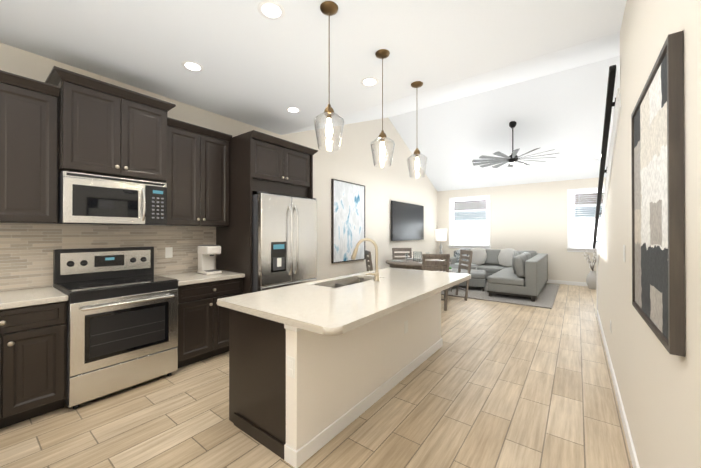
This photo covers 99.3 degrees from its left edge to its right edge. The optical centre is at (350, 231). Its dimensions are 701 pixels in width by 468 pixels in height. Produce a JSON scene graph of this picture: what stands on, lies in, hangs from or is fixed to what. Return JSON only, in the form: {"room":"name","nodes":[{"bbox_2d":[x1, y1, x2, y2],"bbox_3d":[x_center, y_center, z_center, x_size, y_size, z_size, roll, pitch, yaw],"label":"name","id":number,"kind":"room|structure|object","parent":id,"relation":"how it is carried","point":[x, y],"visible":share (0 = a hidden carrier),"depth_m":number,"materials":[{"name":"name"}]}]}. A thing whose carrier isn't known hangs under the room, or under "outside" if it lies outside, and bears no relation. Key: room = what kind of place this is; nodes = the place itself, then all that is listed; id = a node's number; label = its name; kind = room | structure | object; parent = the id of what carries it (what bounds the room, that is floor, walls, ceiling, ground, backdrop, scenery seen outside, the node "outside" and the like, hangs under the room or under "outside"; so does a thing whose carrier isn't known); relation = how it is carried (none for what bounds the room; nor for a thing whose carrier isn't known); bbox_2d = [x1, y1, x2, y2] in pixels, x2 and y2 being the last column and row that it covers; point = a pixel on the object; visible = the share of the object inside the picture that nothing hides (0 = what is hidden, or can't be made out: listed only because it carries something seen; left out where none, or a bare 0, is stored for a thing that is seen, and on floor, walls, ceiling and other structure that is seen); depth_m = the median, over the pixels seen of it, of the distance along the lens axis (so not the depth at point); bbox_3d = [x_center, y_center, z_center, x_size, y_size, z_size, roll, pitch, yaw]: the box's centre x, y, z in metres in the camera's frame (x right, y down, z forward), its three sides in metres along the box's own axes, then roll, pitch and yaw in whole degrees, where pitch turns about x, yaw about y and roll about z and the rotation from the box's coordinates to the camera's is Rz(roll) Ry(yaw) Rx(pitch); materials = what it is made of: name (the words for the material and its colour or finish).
{"room":"dining room and kitchen","nodes":[
{"label":"dining room and kitchen","id":0,"kind":"room"},
{"bbox_2d":[0,43,436,286],"bbox_3d":[-0.763,-0.732,5.142,0.120,4.200,12.040,0,0,37],"label":"wall","id":1,"kind":"structure","parent":0,"point":[351,159],"depth_m":6.08,"materials":[{"name":"beige paint"}]},
{"bbox_2d":[0,70,59,223],"bbox_3d":[-2.692,-0.609,2.191,0.378,1.085,0.748,0,0,37],"label":"upper cabinet","id":2,"kind":"object","parent":1,"relation":"attached to","point":[29,107],"visible":1,"depth_m":2.27,"materials":[{"name":"black wood"}]},
{"bbox_2d":[0,223,215,290],"bbox_3d":[-2.618,0.209,2.591,0.009,0.542,3.000,0,0,37],"label":"tile backsplash","id":3,"kind":"structure","parent":1,"relation":"attached to","point":[26,256],"depth_m":2.73,"materials":[{"name":"beige tile"}]},
{"bbox_2d":[165,247,172,257],"bbox_3d":[-2.036,0.239,3.341,0.006,0.118,0.075,0,0,37],"label":"outlet","id":4,"kind":"object","parent":3,"relation":"attached to","point":[168,252],"visible":1,"depth_m":3.33,"materials":[{"name":"white plastic"}]},
{"bbox_2d":[45,66,175,182],"bbox_3d":[-2.200,-0.886,2.781,0.448,0.775,0.876,0,0,37],"label":"upper cabinet","id":5,"kind":"object","parent":1,"relation":"attached to","point":[107,129],"visible":1,"depth_m":2.61,"materials":[{"name":"black wood"}]},
{"bbox_2d":[54,171,166,224],"bbox_3d":[-2.194,-0.273,2.773,0.444,0.417,0.754,0,0,37],"label":"microwave","id":6,"kind":"object","parent":5,"relation":"attached to","point":[85,198],"visible":1,"depth_m":2.60,"materials":[{"name":"silver metal"}]},
{"bbox_2d":[153,117,231,226],"bbox_3d":[-1.777,-0.603,3.394,0.378,1.085,0.706,0,0,37],"label":"upper cabinet","id":7,"kind":"object","parent":1,"relation":"attached to","point":[197,182],"visible":0.92,"depth_m":3.27,"materials":[{"name":"black wood"}]},
{"bbox_2d":[331,179,364,262],"bbox_3d":[-0.019,-0.187,5.981,0.040,1.580,1.060,0,0,37],"label":"framed picture","id":8,"kind":"object","parent":1,"relation":"attached to","point":[347,217],"visible":1,"depth_m":5.89},
{"bbox_2d":[391,200,423,240],"bbox_3d":[1.557,-0.252,8.024,0.074,0.990,1.860,0,0,37],"label":"wall-mounted tv","id":9,"kind":"object","parent":1,"relation":"attached to","point":[407,221],"visible":1,"depth_m":7.86,"materials":[{"name":"black glass"}]},
{"bbox_2d":[0,0,626,134],"bbox_3d":[-0.730,-1.563,0.962,5.240,0.100,5.420,0,0,37],"label":"ceiling","id":10,"kind":"structure","parent":0,"point":[260,71],"depth_m":2.39,"materials":[{"name":"white paint"}]},
{"bbox_2d":[181,61,203,71],"bbox_3d":[-1.439,-1.502,2.721,0.184,0.004,0.184,0,0,37],"label":"recessed light","id":11,"kind":"object","parent":10,"relation":"in","point":[191,66],"visible":1,"depth_m":2.72,"materials":[{"name":"white plastic"}]},
{"bbox_2d":[257,0,284,19],"bbox_3d":[-0.540,-1.505,2.036,0.184,0.004,0.184,0,0,37],"label":"recessed light","id":12,"kind":"object","parent":10,"relation":"in","point":[267,9],"visible":1,"depth_m":2.03,"materials":[{"name":"white plastic"}]},
{"bbox_2d":[286,107,300,112],"bbox_3d":[-0.707,-1.497,3.683,0.184,0.004,0.184,0,0,37],"label":"recessed light","id":13,"kind":"object","parent":10,"relation":"in","point":[293,109],"visible":1,"depth_m":3.68,"materials":[{"name":"white plastic"}]},
{"bbox_2d":[314,1,343,150],"bbox_3d":[-0.144,-1.033,2.009,0.208,0.950,0.208,0,0,37],"label":"pendant light","id":14,"kind":"object","parent":10,"relation":"hanging from","point":[329,8],"visible":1,"depth_m":2.00,"materials":[{"name":"clear glass"}]},
{"bbox_2d":[361,77,378,86],"bbox_3d":[0.193,-1.500,2.999,0.184,0.004,0.184,0,0,37],"label":"recessed light","id":15,"kind":"object","parent":10,"relation":"in","point":[369,81],"visible":1,"depth_m":2.99,"materials":[{"name":"white plastic"}]},
{"bbox_2d":[370,49,394,166],"bbox_3d":[0.271,-1.030,2.522,0.208,0.950,0.208,0,0,37],"label":"pendant light","id":16,"kind":"object","parent":10,"relation":"hanging from","point":[382,54],"visible":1,"depth_m":2.51,"materials":[{"name":"clear glass"}]},
{"bbox_2d":[407,81,426,177],"bbox_3d":[0.679,-1.027,3.042,0.208,0.950,0.208,0,0,37],"label":"pendant light","id":17,"kind":"object","parent":10,"relation":"hanging from","point":[416,84],"visible":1,"depth_m":3.02,"materials":[{"name":"clear glass"}]},
{"bbox_2d":[0,283,632,467],"bbox_3d":[1.275,1.410,3.581,5.240,0.100,12.040,0,0,37],"label":"floor","id":18,"kind":"structure","parent":0,"point":[489,384],"depth_m":2.18,"materials":[{"name":"brown wood"}]},
{"bbox_2d":[0,302,66,428],"bbox_3d":[-2.557,0.936,2.161,0.617,0.835,0.641,0,0,37],"label":"base cabinet","id":19,"kind":"object","parent":18,"relation":"on","point":[33,352],"depth_m":2.10,"materials":[{"name":"black wood"}]},
{"bbox_2d":[0,286,67,309],"bbox_3d":[-2.813,0.496,1.807,0.642,0.041,1.518,0,0,37],"label":"countertop","id":20,"kind":"structure","parent":19,"relation":"on","point":[12,299],"depth_m":2.17,"materials":[{"name":"white stone"}]},
{"bbox_2d":[53,246,178,408],"bbox_3d":[-2.085,0.758,2.685,0.702,1.195,0.757,0,0,37],"label":"electric range","id":21,"kind":"object","parent":18,"relation":"on","point":[122,317],"visible":0.96,"depth_m":2.53,"materials":[{"name":"silver metal"}]},
{"bbox_2d":[159,270,244,367],"bbox_3d":[-1.670,0.921,3.299,0.652,0.875,0.718,0,0,37],"label":"base cabinet","id":22,"kind":"object","parent":18,"relation":"on","point":[203,325],"visible":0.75,"depth_m":3.07,"materials":[{"name":"black wood"}]},
{"bbox_2d":[197,245,221,274],"bbox_3d":[-1.625,0.323,3.433,0.250,0.322,0.165,0,0,37],"label":"coffee maker","id":23,"kind":"object","parent":22,"relation":"on","point":[206,259],"visible":1,"depth_m":3.40,"materials":[{"name":"white plastic"}]},
{"bbox_2d":[229,309,285,459],"bbox_3d":[0.050,0.940,2.842,0.608,0.834,2.262,0,0,37],"label":"base cabinet","id":24,"kind":"object","parent":18,"relation":"on","point":[257,378],"visible":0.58,"depth_m":1.92,"materials":[{"name":"black wood"}]},
{"bbox_2d":[217,267,470,335],"bbox_3d":[0.218,0.501,2.725,1.080,0.040,2.410,0,0,37],"label":"countertop","id":25,"kind":"structure","parent":24,"relation":"on","point":[318,307],"depth_m":2.12,"materials":[{"name":"beige stone"}]},
{"bbox_2d":[325,279,368,287],"bbox_3d":[-0.010,0.630,2.904,0.354,0.214,0.792,0,0,37],"label":"double-bowl sink","id":26,"kind":"object","parent":25,"relation":"in","point":[342,284],"visible":0.02,"depth_m":3.12,"materials":[{"name":"silver metal"}]},
{"bbox_2d":[351,238,379,280],"bbox_3d":[0.137,0.274,2.916,0.269,0.414,0.176,0,0,37],"label":"pull-down faucet","id":27,"kind":"object","parent":25,"relation":"on","point":[375,274],"visible":1,"depth_m":2.89,"materials":[{"name":"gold metal"}]},
{"bbox_2d":[216,130,317,293],"bbox_3d":[-1.079,0.120,3.964,0.793,2.485,1.044,0,0,37],"label":"cabinet","id":28,"kind":"object","parent":18,"relation":"on","point":[267,163],"visible":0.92,"depth_m":3.55,"materials":[{"name":"black wood"}]},
{"bbox_2d":[252,191,316,292],"bbox_3d":[-1.016,0.460,3.882,0.874,1.805,0.898,0,0,37],"label":"refrigerator","id":29,"kind":"object","parent":18,"relation":"on","point":[284,241],"visible":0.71,"depth_m":3.54,"materials":[{"name":"silver metal"}]},
{"bbox_2d":[286,292,440,450],"bbox_3d":[0.344,0.939,2.645,0.095,0.834,2.280,0,0,37],"label":"wall","id":30,"kind":"structure","parent":18,"relation":"on","point":[337,377],"depth_m":2.08,"materials":[{"name":"white paint"}]},
{"bbox_2d":[287,355,294,378],"bbox_3d":[-0.348,0.791,1.736,0.071,0.120,0.006,0,0,37],"label":"outlet","id":31,"kind":"object","parent":30,"relation":"attached to","point":[290,366],"depth_m":1.73,"materials":[{"name":"white plastic"}]},
{"bbox_2d":[284,324,442,467],"bbox_3d":[0.348,0.939,2.642,0.112,0.833,2.306,0,0,37],"label":"baseboard","id":32,"kind":"structure","parent":30,"relation":"attached to","point":[294,458],"depth_m":2.06,"materials":[{"name":"white wood"}]},
{"bbox_2d":[364,250,372,270],"bbox_3d":[0.604,0.881,5.933,0.578,0.987,0.470,0,0,-8],"label":"dining chair","id":33,"kind":"object","parent":18,"relation":"on","point":[369,263],"visible":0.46,"depth_m":5.85,"materials":[{"name":"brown wood"}]},
{"bbox_2d":[392,248,411,258],"bbox_3d":[1.254,0.886,6.787,0.470,0.987,0.578,0,0,-8],"label":"dining chair","id":34,"kind":"object","parent":18,"relation":"on","point":[400,254],"visible":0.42,"depth_m":7.02,"materials":[{"name":"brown wood"}]},
{"bbox_2d":[386,259,450,269],"bbox_3d":[1.356,0.993,6.035,1.280,0.760,1.280,0,0,37],"label":"round dining table","id":35,"kind":"object","parent":18,"relation":"on","point":[408,264],"visible":0.38,"depth_m":5.63,"materials":[{"name":"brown wood"}]},
{"bbox_2d":[392,251,443,263],"bbox_3d":[1.356,0.513,6.037,0.864,0.200,0.864,0,0,37],"label":"table setting","id":36,"kind":"object","parent":35,"relation":"on","point":[413,259],"visible":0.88,"depth_m":6.04,"materials":[{"name":"white ceramic"}]},
{"bbox_2d":[422,254,449,310],"bbox_3d":[1.418,0.878,5.279,0.470,0.987,0.578,0,0,-5],"label":"dining chair","id":37,"kind":"object","parent":18,"relation":"on","point":[437,256],"visible":0.35,"depth_m":5.02,"materials":[{"name":"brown wood"}]},
{"bbox_2d":[443,249,472,300],"bbox_3d":[2.112,0.882,6.098,0.578,0.987,0.470,0,0,-5],"label":"dining chair","id":38,"kind":"object","parent":18,"relation":"on","point":[469,258],"visible":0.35,"depth_m":6.01,"materials":[{"name":"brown wood"}]},
{"bbox_2d":[441,280,559,308],"bbox_3d":[3.339,1.368,7.244,2.750,0.022,2.970,0,0,37],"label":"area rug","id":39,"kind":"object","parent":18,"relation":"on","point":[546,297],"visible":0.46,"depth_m":6.17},
{"bbox_2d":[452,268,485,290],"bbox_3d":[2.734,1.163,7.184,0.970,0.433,0.730,0,0,25],"label":"tufted ottoman","id":40,"kind":"object","parent":39,"relation":"on","point":[478,278],"visible":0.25,"depth_m":6.76,"materials":[{"name":"grey fabric"}]},
{"bbox_2d":[445,247,547,301],"bbox_3d":[3.392,0.915,7.432,2.390,0.931,2.670,0,0,37],"label":"sectional sofa","id":41,"kind":"object","parent":39,"relation":"on","point":[510,271],"visible":0.94,"depth_m":6.36,"materials":[{"name":"grey fabric"}]},
{"bbox_2d":[582,245,597,288],"bbox_3d":[5.789,0.851,7.139,0.419,1.055,0.372,0,0,37],"label":"vase","id":42,"kind":"object","parent":18,"relation":"on","point":[591,280],"visible":0.77,"depth_m":7.09,"materials":[{"name":"grey ceramic"}]},
{"bbox_3d":[2.751,1.091,9.056,0.500,0.595,0.500,0,0,37],"label":"round side table","id":43,"kind":"object","parent":18,"relation":"on","visible":0},
{"bbox_2d":[435,229,446,253],"bbox_3d":[2.751,0.363,9.060,0.350,0.860,0.350,0,0,37],"label":"table lamp","id":44,"kind":"object","parent":43,"relation":"on","point":[440,234],"visible":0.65,"depth_m":8.93,"materials":[{"name":"grey fabric"}]},
{"bbox_2d":[283,33,619,134],"bbox_3d":[1.911,-2.190,4.435,5.240,1.390,3.300,0,0,37],"label":"ceiling slope","id":45,"kind":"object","parent":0,"point":[600,49],"visible":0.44,"depth_m":3.88,"materials":[{"name":"white paint"}]},
{"bbox_2d":[389,56,619,190],"bbox_3d":[3.915,-2.070,7.069,5.240,1.604,3.320,0,0,37],"label":"ceiling slope","id":46,"kind":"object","parent":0,"point":[562,113],"visible":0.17,"depth_m":6.73,"materials":[{"name":"white paint"}]},
{"bbox_2d":[472,121,557,167],"bbox_3d":[3.531,-1.922,6.481,1.670,0.895,1.629,0,0,37],"label":"ceiling fan","id":47,"kind":"object","parent":46,"relation":"hanging from","point":[512,158],"visible":0.98,"depth_m":6.46,"materials":[{"name":"black metal"}]},
{"bbox_2d":[594,154,600,158],"bbox_3d":[5.604,-1.685,6.711,0.184,0.078,0.168,0,0,37],"label":"recessed light","id":48,"kind":"object","parent":46,"relation":"attached to","point":[597,156],"visible":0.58,"depth_m":6.73,"materials":[{"name":"white"}]},
{"bbox_2d":[437,177,605,281],"bbox_3d":[4.884,0.005,8.331,5.240,2.760,0.120,0,0,37],"label":"wall","id":49,"kind":"structure","parent":0,"point":[529,217],"depth_m":8.15,"materials":[{"name":"beige paint"}]},
{"bbox_2d":[448,195,490,248],"bbox_3d":[3.675,-0.268,9.221,1.270,1.615,0.170,0,0,37],"label":"window","id":50,"kind":"structure","parent":49,"relation":"in","point":[451,213],"depth_m":9.26,"materials":[{"name":"white"}]},
{"bbox_2d":[452,198,487,245],"bbox_3d":[3.673,-0.281,9.218,1.068,1.432,0.069,0,0,37],"label":"window blinds","id":51,"kind":"object","parent":50,"relation":"attached to","point":[480,236],"visible":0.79,"depth_m":9.20,"materials":[{"name":"white wood"}]},
{"bbox_2d":[547,279,587,285],"bbox_3d":[4.854,1.337,8.261,4.970,0.095,0.016,0,0,37],"label":"baseboard","id":52,"kind":"structure","parent":49,"relation":"attached to","point":[549,281],"depth_m":7.69,"materials":[{"name":"white wood"}]},
{"bbox_2d":[566,187,604,252],"bbox_3d":[6.118,-0.278,7.362,1.270,1.615,0.170,0,0,37],"label":"window","id":53,"kind":"structure","parent":49,"relation":"in","point":[570,219],"depth_m":7.66,"materials":[{"name":"white"}]},
{"bbox_2d":[571,190,603,247],"bbox_3d":[6.116,-0.290,7.359,1.068,1.432,0.069,0,0,37],"label":"window blinds","id":54,"kind":"object","parent":53,"relation":"attached to","point":[582,233],"visible":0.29,"depth_m":7.54,"materials":[{"name":"white wood"}]},
{"bbox_2d":[598,0,700,467],"bbox_3d":[1.426,-0.106,1.343,0.120,2.910,8.650,0,0,37],"label":"wall","id":55,"kind":"structure","parent":0,"point":[659,385],"depth_m":1.31,"materials":[{"name":"beige paint"}]},
{"bbox_2d":[592,65,615,248],"bbox_3d":[2.973,-0.484,3.531,0.065,1.519,3.294,0,0,37],"label":"stair handrail","id":56,"kind":"object","parent":55,"relation":"attached to","point":[610,103],"visible":0.83,"depth_m":2.85,"materials":[{"name":"black metal"}]},
{"bbox_2d":[596,88,620,309],"bbox_3d":[3.065,0.090,3.497,0.150,2.351,3.355,0,0,37],"label":"trim","id":57,"kind":"structure","parent":55,"relation":"attached to","point":[617,110],"depth_m":2.91,"materials":[{"name":"white"}]},
{"bbox_2d":[597,310,639,467],"bbox_3d":[1.413,1.302,1.429,0.013,0.095,8.543,0,0,37],"label":"baseboard","id":58,"kind":"structure","parent":55,"relation":"attached to","point":[633,455],"depth_m":2.17,"materials":[{"name":"white wood"}]},
{"bbox_2d":[623,245,624,261],"bbox_3d":[1.893,0.153,2.061,0.006,0.118,0.075,0,0,37],"label":"outlet","id":59,"kind":"object","parent":55,"relation":"attached to","point":[624,261],"depth_m":2.04,"materials":[{"name":"white plastic"}]},
{"bbox_2d":[631,31,684,356],"bbox_3d":[1.246,-0.114,1.236,0.032,0.995,0.800,0,0,37],"label":"framed picture","id":60,"kind":"object","parent":55,"relation":"attached to","point":[657,178],"visible":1,"depth_m":1.04,"materials":[{"name":"paper"}]},
{"label":"outside","id":61,"kind":"structure","parent":0,"visible":0},
{"bbox_2d":[454,192,603,243],"bbox_3d":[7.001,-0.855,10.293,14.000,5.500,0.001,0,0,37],"label":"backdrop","id":62,"kind":"structure","parent":61,"point":[579,198],"depth_m":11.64,"materials":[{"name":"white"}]}
]}

